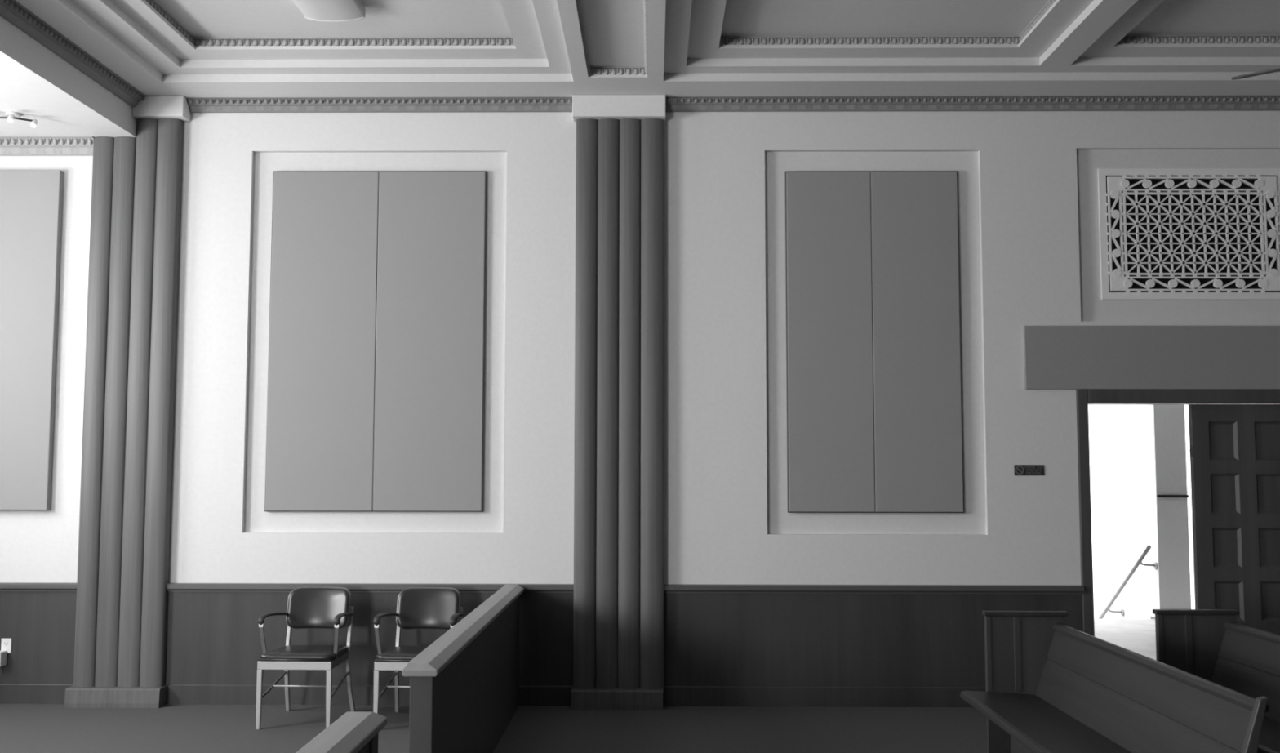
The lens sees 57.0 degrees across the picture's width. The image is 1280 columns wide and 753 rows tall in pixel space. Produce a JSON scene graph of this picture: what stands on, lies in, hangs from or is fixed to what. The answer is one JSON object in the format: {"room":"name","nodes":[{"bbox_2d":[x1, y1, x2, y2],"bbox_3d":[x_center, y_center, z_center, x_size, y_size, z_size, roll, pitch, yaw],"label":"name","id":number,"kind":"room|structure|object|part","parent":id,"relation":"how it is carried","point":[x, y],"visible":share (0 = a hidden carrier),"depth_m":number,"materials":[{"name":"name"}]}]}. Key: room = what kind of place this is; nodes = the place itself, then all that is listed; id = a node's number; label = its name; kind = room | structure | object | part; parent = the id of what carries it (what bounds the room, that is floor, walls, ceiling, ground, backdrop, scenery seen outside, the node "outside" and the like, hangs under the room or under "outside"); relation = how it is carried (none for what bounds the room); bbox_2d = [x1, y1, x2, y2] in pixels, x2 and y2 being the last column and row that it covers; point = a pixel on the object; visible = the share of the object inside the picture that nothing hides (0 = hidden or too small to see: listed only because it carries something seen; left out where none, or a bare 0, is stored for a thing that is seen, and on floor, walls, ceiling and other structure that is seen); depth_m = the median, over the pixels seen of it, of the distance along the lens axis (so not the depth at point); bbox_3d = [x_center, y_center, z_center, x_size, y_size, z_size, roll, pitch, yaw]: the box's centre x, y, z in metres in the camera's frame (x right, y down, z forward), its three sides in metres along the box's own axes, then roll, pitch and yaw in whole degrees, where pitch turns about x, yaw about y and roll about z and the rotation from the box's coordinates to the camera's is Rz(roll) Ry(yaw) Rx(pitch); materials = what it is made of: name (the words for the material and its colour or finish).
{"room":"courtroom","nodes":[
{"label":"courtroom","id":0,"kind":"room"},
{"bbox_2d":[0,50,135,137],"bbox_3d":[-4.896,-2.161,2.526,2.450,0.001,12.200,0,-4,1],"label":"ceiling","id":1,"kind":"structure","parent":0,"point":[23,91],"depth_m":7.78,"materials":[{"name":"paint"}]},
{"bbox_2d":[0,111,37,128],"bbox_3d":[-4.183,-1.712,7.838,0.293,0.088,0.180,0,-4,1],"label":"ceiling spotlight","id":2,"kind":"object","parent":1,"relation":"attached to","point":[11,116],"visible":1,"depth_m":7.85,"materials":[{"name":"white plastic"}]},
{"bbox_3d":[-4.184,-1.726,7.868,0.267,0.027,0.030,2,-5,-19],"label":"arm","id":3,"kind":"part","parent":2,"relation":"part of","materials":[{"name":"grey metal"}]},
{"bbox_2d":[0,595,1195,752],"bbox_3d":[1.586,2.157,5.585,15.550,0.150,19.300,0,-4,1],"label":"floor","id":4,"kind":"structure","parent":0,"point":[24,727],"depth_m":7.43,"materials":[{"name":"carpet"}]},
{"bbox_2d":[64,95,191,707],"bbox_3d":[-3.587,0.139,8.278,0.683,4.269,0.149,0,-4,1],"label":"pilaster","id":5,"kind":"object","parent":4,"relation":"on","point":[126,473],"visible":0.96,"depth_m":8.27,"materials":[{"name":"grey wood"}]},
{"bbox_2d":[255,586,355,728],"bbox_3d":[-2.165,1.824,7.705,0.530,0.835,0.592,0,-4,2],"label":"armchair","id":6,"kind":"object","parent":4,"relation":"on","point":[308,606],"visible":0.98,"depth_m":7.78,"materials":[{"name":"leather"}]},
{"bbox_3d":[-2.397,2.030,7.421,0.033,0.370,0.033,0,-4,2],"label":"leg","id":7,"kind":"part","parent":6,"relation":"part of","materials":[{"name":"silver metal"}]},
{"bbox_3d":[-2.396,1.569,7.734,0.043,0.064,0.460,0,-4,6],"label":"armrest","id":8,"kind":"part","parent":6,"relation":"part of","materials":[{"name":"grey rubber"}]},
{"bbox_3d":[-2.370,1.906,7.943,0.041,0.708,0.122,0,-4,2],"label":"leg","id":9,"kind":"part","parent":6,"relation":"part of","materials":[{"name":"silver metal"}]},
{"bbox_3d":[-2.167,1.788,7.656,0.467,0.058,0.470,0,-4,2],"label":"seat","id":10,"kind":"part","parent":6,"relation":"part of","materials":[{"name":"leather"}]},
{"bbox_3d":[-1.955,2.030,7.405,0.033,0.370,0.033,0,-4,2],"label":"leg","id":11,"kind":"part","parent":6,"relation":"part of","materials":[{"name":"silver metal"}]},
{"bbox_3d":[-1.951,1.838,7.652,0.018,0.053,0.456,0,-4,0],"label":"rail","id":12,"kind":"part","parent":6,"relation":"part of","materials":[{"name":"grey metal"}]},
{"bbox_3d":[-1.933,1.568,7.716,0.043,0.064,0.460,0,-4,-2],"label":"armrest","id":13,"kind":"part","parent":6,"relation":"part of","materials":[{"name":"grey rubber"}]},
{"bbox_3d":[-1.943,1.905,7.927,0.041,0.708,0.122,0,-4,2],"label":"leg","id":14,"kind":"part","parent":6,"relation":"part of","materials":[{"name":"silver metal"}]},
{"bbox_2d":[296,711,386,752],"bbox_3d":[-0.955,1.327,1.181,0.147,0.830,5.535,0,-4,1],"label":"railing","id":15,"kind":"object","parent":4,"relation":"on","point":[354,731],"visible":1,"depth_m":3.68,"materials":[{"name":"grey wood"}]},
{"bbox_3d":[-0.953,1.349,1.121,0.080,0.778,5.419,0,-4,1],"label":"panel","id":16,"kind":"part","parent":15,"relation":"part of","materials":[{"name":"grey wood"}]},
{"bbox_3d":[-0.923,1.558,3.867,0.096,0.778,0.090,0,-4,1],"label":"post","id":17,"kind":"part","parent":15,"relation":"part of","materials":[{"name":"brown wood"}]},
{"bbox_2d":[373,586,462,713],"bbox_3d":[-1.423,1.823,7.682,0.530,0.835,0.592,0,-4,2],"label":"armchair","id":18,"kind":"object","parent":4,"relation":"on","point":[417,607],"visible":0.69,"depth_m":7.87,"materials":[{"name":"black leather"}]},
{"bbox_3d":[-1.655,2.030,7.398,0.033,0.370,0.033,0,-4,2],"label":"leg","id":19,"kind":"part","parent":18,"relation":"part of","materials":[{"name":"silver metal"}]},
{"bbox_3d":[-1.654,1.568,7.710,0.043,0.064,0.460,0,-4,6],"label":"armrest","id":20,"kind":"part","parent":18,"relation":"part of","materials":[{"name":"grey rubber"}]},
{"bbox_3d":[-1.628,1.905,7.919,0.041,0.708,0.122,0,-4,2],"label":"leg","id":21,"kind":"part","parent":18,"relation":"part of","materials":[{"name":"silver metal"}]},
{"bbox_3d":[-1.425,1.787,7.633,0.467,0.058,0.470,0,-4,2],"label":"seat","id":22,"kind":"part","parent":18,"relation":"part of","materials":[{"name":"leather"}]},
{"bbox_3d":[-1.192,1.567,7.693,0.043,0.064,0.460,0,-4,-2],"label":"armrest","id":23,"kind":"part","parent":18,"relation":"part of","materials":[{"name":"grey rubber"}]},
{"bbox_3d":[-1.201,1.904,7.904,0.041,0.708,0.122,0,-4,2],"label":"leg","id":24,"kind":"part","parent":18,"relation":"part of","materials":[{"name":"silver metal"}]},
{"bbox_2d":[402,584,524,752],"bbox_3d":[-0.896,1.732,6.500,0.147,0.830,3.295,0,-4,1],"label":"partition wall","id":25,"kind":"structure","parent":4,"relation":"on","point":[464,686],"depth_m":6.00,"materials":[{"name":"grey wood"}]},
{"bbox_3d":[-0.911,1.638,4.926,0.096,0.778,0.090,0,-4,1],"label":"post","id":26,"kind":"part","parent":25,"relation":"part of","materials":[{"name":"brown wood"}]},
{"bbox_3d":[-0.896,1.344,6.530,0.147,0.052,3.295,0,-4,1],"label":"cap rail","id":27,"kind":"part","parent":25,"relation":"part of","materials":[{"name":"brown wood"}]},
{"bbox_3d":[-0.893,1.762,6.556,0.080,0.778,3.179,0,-4,1],"label":"panel","id":28,"kind":"part","parent":25,"relation":"part of","materials":[{"name":"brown wood"}]},
{"bbox_2d":[571,94,665,709],"bbox_3d":[-0.151,0.141,8.240,0.659,4.269,0.149,0,-4,1],"label":"pilaster","id":29,"kind":"object","parent":4,"relation":"on","point":[619,609],"visible":1,"depth_m":8.23,"materials":[{"name":"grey wood"}]},
{"bbox_2d":[960,610,1270,752],"bbox_3d":[2.024,1.631,5.331,0.599,0.862,2.226,0,-4,1],"label":"pew","id":30,"kind":"object","parent":4,"relation":"on","point":[1052,686],"visible":1,"depth_m":5.53,"materials":[{"name":"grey wood"}]},
{"bbox_3d":[2.102,1.724,6.408,0.438,0.840,0.038,0,-4,1],"label":"panel","id":31,"kind":"part","parent":30,"relation":"part of","materials":[{"name":"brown wood"}]},
{"bbox_3d":[1.959,1.648,5.324,0.469,0.050,2.150,0,-4,1],"label":"seat","id":32,"kind":"part","parent":30,"relation":"part of","materials":[{"name":"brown wood"}]},
{"bbox_3d":[2.204,1.479,5.334,0.163,0.385,2.150,0,-4,1],"label":"backrest","id":33,"kind":"part","parent":30,"relation":"part of","materials":[{"name":"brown wood"}]},
{"bbox_3d":[2.268,1.280,5.348,0.062,0.039,2.150,0,-4,1],"label":"rail","id":34,"kind":"part","parent":30,"relation":"part of","materials":[{"name":"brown wood"}]},
{"bbox_3d":[2.006,1.568,4.236,0.529,0.821,0.034,0,-4,1],"label":"panel","id":35,"kind":"part","parent":30,"relation":"part of","materials":[{"name":"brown wood"}]},
{"bbox_2d":[1152,608,1279,752],"bbox_3d":[2.995,1.638,5.410,0.599,0.862,2.226,0,-4,1],"label":"pew","id":36,"kind":"object","parent":4,"relation":"on","point":[1209,644],"visible":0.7,"depth_m":6.43,"materials":[{"name":"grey wood"}]},
{"bbox_3d":[3.073,1.731,6.487,0.438,0.840,0.038,0,-4,1],"label":"panel","id":37,"kind":"part","parent":36,"relation":"part of","materials":[{"name":"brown wood"}]},
{"bbox_3d":[3.175,1.487,5.413,0.163,0.385,2.150,0,-4,1],"label":"backrest","id":38,"kind":"part","parent":36,"relation":"part of","materials":[{"name":"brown wood"}]},
{"bbox_3d":[3.239,1.287,5.428,0.062,0.039,2.150,0,-4,1],"label":"rail","id":39,"kind":"part","parent":36,"relation":"part of","materials":[{"name":"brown wood"}]},
{"bbox_3d":[2.930,1.656,5.403,0.469,0.050,2.150,0,-4,1],"label":"seat","id":40,"kind":"part","parent":36,"relation":"part of","materials":[{"name":"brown wood"}]},
{"bbox_2d":[0,111,1279,585],"bbox_3d":[1.619,-0.234,8.435,15.550,5.350,0.220,0,-4,1],"label":"wall","id":41,"kind":"structure","parent":0,"point":[1029,254],"depth_m":8.36,"materials":[{"name":"paint"}]},
{"bbox_2d":[0,638,11,653],"bbox_3d":[-4.415,1.875,8.209,0.072,0.100,0.008,0,-4,1],"label":"outlet","id":42,"kind":"object","parent":41,"relation":"attached to","point":[6,643],"visible":1,"depth_m":8.21,"materials":[{"name":"white plastic"}]},
{"bbox_2d":[0,650,6,666],"bbox_3d":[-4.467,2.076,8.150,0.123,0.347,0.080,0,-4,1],"label":"power adapter","id":43,"kind":"object","parent":42,"relation":"attached to","point":[2,653],"visible":1,"depth_m":8.16,"materials":[{"name":"white plastic"}]},
{"bbox_2d":[0,169,63,510],"bbox_3d":[-4.852,-0.270,8.369,1.410,2.419,0.057,0,-4,1],"label":"acoustic panel","id":44,"kind":"object","parent":41,"relation":"attached to","point":[31,201],"visible":1,"depth_m":8.34,"materials":[{"name":"fabric"}]},
{"bbox_2d":[0,683,73,703],"bbox_3d":[-4.880,2.203,8.198,1.960,0.136,0.026,0,-4,1],"label":"baseboard","id":45,"kind":"structure","parent":41,"relation":"attached to","point":[10,693],"depth_m":8.18,"materials":[{"name":"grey wood"}]},
{"bbox_2d":[0,591,76,684],"bbox_3d":[-4.880,1.808,8.237,1.960,0.670,0.028,0,-4,1],"label":"wainscoting","id":46,"kind":"structure","parent":41,"relation":"attached to","point":[40,625],"depth_m":8.22,"materials":[{"name":"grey wood"}]},
{"bbox_2d":[0,582,76,591],"bbox_3d":[-4.879,1.472,8.242,1.960,0.058,0.050,0,-4,1],"label":"trim","id":47,"kind":"structure","parent":41,"relation":"attached to","point":[4,586],"depth_m":8.21,"materials":[{"name":"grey wood"}]},
{"bbox_2d":[0,136,93,155],"bbox_3d":[-4.882,-1.652,8.457,1.954,0.117,0.094,0,-4,1],"label":"trim","id":48,"kind":"structure","parent":41,"relation":"attached to","point":[9,145],"depth_m":8.44,"materials":[{"name":"paint"}]},
{"bbox_2d":[0,0,146,106],"bbox_3d":[-3.624,-2.400,2.518,0.094,0.083,11.784,0,-4,1],"label":"trim","id":49,"kind":"structure","parent":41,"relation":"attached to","point":[11,11],"depth_m":7.33,"materials":[{"name":"paint"}]},
{"bbox_2d":[264,170,379,511],"bbox_3d":[-2.261,-0.263,8.394,0.764,2.435,0.040,0,-4,1],"label":"acoustic panel","id":50,"kind":"object","parent":41,"relation":"attached to","point":[320,431],"visible":1,"depth_m":8.37,"materials":[{"name":"fabric"}]},
{"bbox_2d":[164,684,573,705],"bbox_3d":[-1.880,2.205,8.165,2.860,0.136,0.026,0,-4,1],"label":"baseboard","id":51,"kind":"structure","parent":41,"relation":"attached to","point":[176,694],"depth_m":8.16,"materials":[{"name":"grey wood"}]},
{"bbox_2d":[164,591,573,685],"bbox_3d":[-1.880,1.810,8.204,2.860,0.670,0.028,0,-4,1],"label":"wainscoting","id":52,"kind":"structure","parent":41,"relation":"attached to","point":[213,637],"depth_m":8.19,"materials":[{"name":"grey wood"}]},
{"bbox_2d":[166,582,573,592],"bbox_3d":[-1.879,1.473,8.208,2.860,0.058,0.050,0,-4,1],"label":"trim","id":53,"kind":"structure","parent":41,"relation":"attached to","point":[171,587],"depth_m":8.19,"materials":[{"name":"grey wood"}]},
{"bbox_2d":[186,96,572,112],"bbox_3d":[-1.859,-1.946,8.446,2.769,0.083,0.094,0,-4,1],"label":"trim","id":54,"kind":"structure","parent":41,"relation":"attached to","point":[556,104],"depth_m":8.44,"materials":[{"name":"paint"}]},
{"bbox_2d":[373,170,487,511],"bbox_3d":[-1.490,-0.262,8.385,0.772,2.435,0.040,0,-4,1],"label":"acoustic panel","id":55,"kind":"object","parent":41,"relation":"attached to","point":[429,389],"visible":1,"depth_m":8.36,"materials":[{"name":"fabric"}]},
{"bbox_2d":[784,170,875,512],"bbox_3d":[1.343,-0.258,8.353,0.606,2.431,0.040,0,-4,1],"label":"acoustic panel","id":56,"kind":"object","parent":41,"relation":"attached to","point":[829,371],"visible":1,"depth_m":8.33,"materials":[{"name":"fabric"}]},
{"bbox_2d":[664,592,1083,686],"bbox_3d":[1.610,1.812,8.165,2.910,0.670,0.028,0,-4,1],"label":"wainscoting","id":57,"kind":"structure","parent":41,"relation":"attached to","point":[711,638],"depth_m":8.15,"materials":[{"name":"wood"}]},
{"bbox_2d":[664,583,1084,594],"bbox_3d":[1.610,1.475,8.169,2.910,0.058,0.050,0,-4,1],"label":"trim","id":58,"kind":"structure","parent":41,"relation":"attached to","point":[668,588],"depth_m":8.15,"materials":[{"name":"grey wood"}]},
{"bbox_2d":[870,170,964,512],"bbox_3d":[1.959,-0.257,8.346,0.620,2.431,0.040,0,-4,1],"label":"acoustic panel","id":59,"kind":"object","parent":41,"relation":"attached to","point":[917,363],"visible":1,"depth_m":8.33,"materials":[{"name":"fabric"}]},
{"bbox_2d":[665,95,1279,111],"bbox_3d":[4.636,-1.942,8.374,8.918,0.083,0.094,0,-4,1],"label":"trim","id":60,"kind":"structure","parent":41,"relation":"attached to","point":[945,103],"depth_m":8.39,"materials":[{"name":"paint"}]},
{"bbox_2d":[1013,464,1044,475],"bbox_3d":[2.723,0.655,8.240,0.208,0.074,0.008,0,-4,1],"label":"sign","id":61,"kind":"object","parent":41,"relation":"attached to","point":[1020,469],"visible":1,"depth_m":8.24,"materials":[{"name":"grey plastic"}]},
{"bbox_2d":[1023,325,1279,389],"bbox_3d":[3.947,-0.133,8.275,2.486,0.448,0.029,0,-4,1],"label":"lintel","id":62,"kind":"object","parent":41,"relation":"attached to","point":[1055,357],"visible":1,"depth_m":8.27,"materials":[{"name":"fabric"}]},
{"bbox_2d":[1075,389,1279,635],"bbox_3d":[3.948,1.190,8.288,1.768,2.196,0.245,0,-4,1],"label":"trim","id":63,"kind":"structure","parent":41,"relation":"attached to","point":[1084,397],"depth_m":8.24,"materials":[{"name":"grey wood"}]},
{"bbox_2d":[1097,168,1279,299],"bbox_3d":[3.939,-1.016,8.389,1.320,0.943,0.028,0,-4,1],"label":"air vent","id":64,"kind":"object","parent":41,"relation":"in","point":[1166,233],"visible":1,"depth_m":8.39,"materials":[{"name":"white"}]},
{"bbox_2d":[1188,404,1279,634],"bbox_3d":[4.314,1.235,8.248,0.875,2.080,0.050,0,-4,1],"label":"door","id":65,"kind":"structure","parent":41,"relation":"in","point":[1234,449],"depth_m":8.26,"materials":[{"name":"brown wood"}]},
{"bbox_3d":[4.103,0.453,8.305,0.200,0.275,0.039,0,-4,1],"label":"panel","id":66,"kind":"part","parent":65,"relation":"part of","materials":[{"name":"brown wood"}]},
{"bbox_3d":[4.102,0.822,8.277,0.200,0.283,0.039,0,-4,1],"label":"panel","id":67,"kind":"part","parent":65,"relation":"part of","materials":[{"name":"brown wood"}]},
{"bbox_3d":[4.101,1.196,8.249,0.200,0.278,0.039,0,-4,1],"label":"panel","id":68,"kind":"part","parent":65,"relation":"part of","materials":[{"name":"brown wood"}]},
{"bbox_3d":[4.101,1.564,8.221,0.200,0.276,0.039,0,-4,1],"label":"panel","id":69,"kind":"part","parent":65,"relation":"part of","materials":[{"name":"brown wood"}]},
{"bbox_3d":[4.480,0.453,8.301,0.315,0.275,0.039,0,-4,1],"label":"panel","id":70,"kind":"part","parent":65,"relation":"part of","materials":[{"name":"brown wood"}]},
{"bbox_3d":[4.479,0.823,8.273,0.315,0.283,0.039,0,-4,1],"label":"panel","id":71,"kind":"part","parent":65,"relation":"part of","materials":[{"name":"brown wood"}]},
{"bbox_3d":[4.479,1.196,8.245,0.315,0.278,0.039,0,-4,1],"label":"panel","id":72,"kind":"part","parent":65,"relation":"part of","materials":[{"name":"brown wood"}]},
{"bbox_3d":[4.478,1.564,8.216,0.315,0.276,0.039,0,-4,1],"label":"panel","id":73,"kind":"part","parent":65,"relation":"part of","materials":[{"name":"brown wood"}]},
{"bbox_2d":[0,0,1279,137],"bbox_3d":[1.555,-2.658,2.542,15.550,1.010,12.500,0,-4,1],"label":"ceiling","id":74,"kind":"structure","parent":0,"point":[1073,49],"depth_m":7.72,"materials":[{"name":"paint"}]},
{"bbox_2d":[292,0,365,22],"bbox_3d":[-1.883,-2.274,6.621,0.374,0.096,1.264,0,-4,1],"label":"ceiling light","id":75,"kind":"object","parent":74,"relation":"attached to","point":[323,11],"visible":1,"depth_m":7.09,"materials":[{"name":"grey glass"}]},
{"bbox_2d":[146,0,515,45],"bbox_3d":[-1.895,-2.367,5.654,2.180,0.058,4.276,0,-4,1],"label":"trim","id":76,"kind":"structure","parent":74,"relation":"attached to","point":[154,4],"depth_m":7.76,"materials":[{"name":"paint"}]},
{"bbox_2d":[576,0,647,75],"bbox_3d":[-0.176,-2.243,5.634,0.419,0.053,4.709,0,-4,1],"label":"trim","id":77,"kind":"structure","parent":74,"relation":"attached to","point":[590,69],"depth_m":7.69,"materials":[{"name":"paint"}]},
{"bbox_2d":[719,0,1056,44],"bbox_3d":[1.471,-2.365,5.616,2.020,0.058,4.276,0,-4,1],"label":"trim","id":78,"kind":"structure","parent":74,"relation":"attached to","point":[1050,2],"depth_m":7.72,"materials":[{"name":"paint"}]},
{"bbox_2d":[1117,35,1279,44],"bbox_3d":[4.042,-2.363,5.588,2.020,0.058,4.276,0,-4,1],"label":"trim","id":79,"kind":"structure","parent":74,"relation":"attached to","point":[1157,37],"depth_m":7.70,"materials":[{"name":"paint"}]},
{"bbox_2d":[1231,67,1279,79],"bbox_3d":[3.483,-1.943,5.542,0.980,0.905,0.980,0,-4,-4],"label":"ceiling fan","id":80,"kind":"object","parent":74,"relation":"hanging from","point":[1277,69],"visible":1,"depth_m":5.84,"materials":[{"name":"grey metal"}]},
{"bbox_2d":[662,685,986,706],"bbox_3d":[1.609,2.207,8.126,2.910,0.136,0.026,0,-4,1],"label":"baseboard","id":81,"kind":"structure","parent":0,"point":[673,695],"depth_m":8.12,"materials":[{"name":"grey wood"}]},
{"bbox_2d":[1088,404,1155,618],"bbox_3d":[5.786,2.556,15.036,0.200,5.700,3.900,0,-4,1],"label":"wall","id":82,"kind":"structure","parent":0,"point":[1117,436],"depth_m":13.99,"materials":[{"name":"white paint"}]},
{"bbox_2d":[1097,545,1157,618],"bbox_3d":[5.583,3.068,14.318,0.191,2.245,3.423,0,-4,1],"label":"handrail","id":83,"kind":"object","parent":82,"relation":"attached to","point":[1148,548],"visible":0.65,"depth_m":13.29,"materials":[{"name":"silver metal"}]},
{"bbox_2d":[1143,404,1191,617],"bbox_3d":[7.405,1.103,13.048,3.480,3.100,0.250,0,-4,1],"label":"wall","id":84,"kind":"structure","parent":0,"point":[1164,424],"depth_m":12.94,"materials":[{"name":"paint"}]},
{"bbox_2d":[1155,494,1188,497],"bbox_3d":[5.836,1.312,12.915,0.345,0.030,0.018,0,-4,1],"label":"trim","id":85,"kind":"structure","parent":84,"relation":"attached to","point":[1157,495],"depth_m":12.91,"materials":[{"name":"black"}]},
{"bbox_2d":[1184,404,1195,595],"bbox_3d":[7.631,1.354,15.358,3.480,3.250,0.200,0,-4,1],"label":"wall","id":86,"kind":"structure","parent":0,"point":[1186,406],"depth_m":15.24,"materials":[{"name":"white paint"}]}
]}

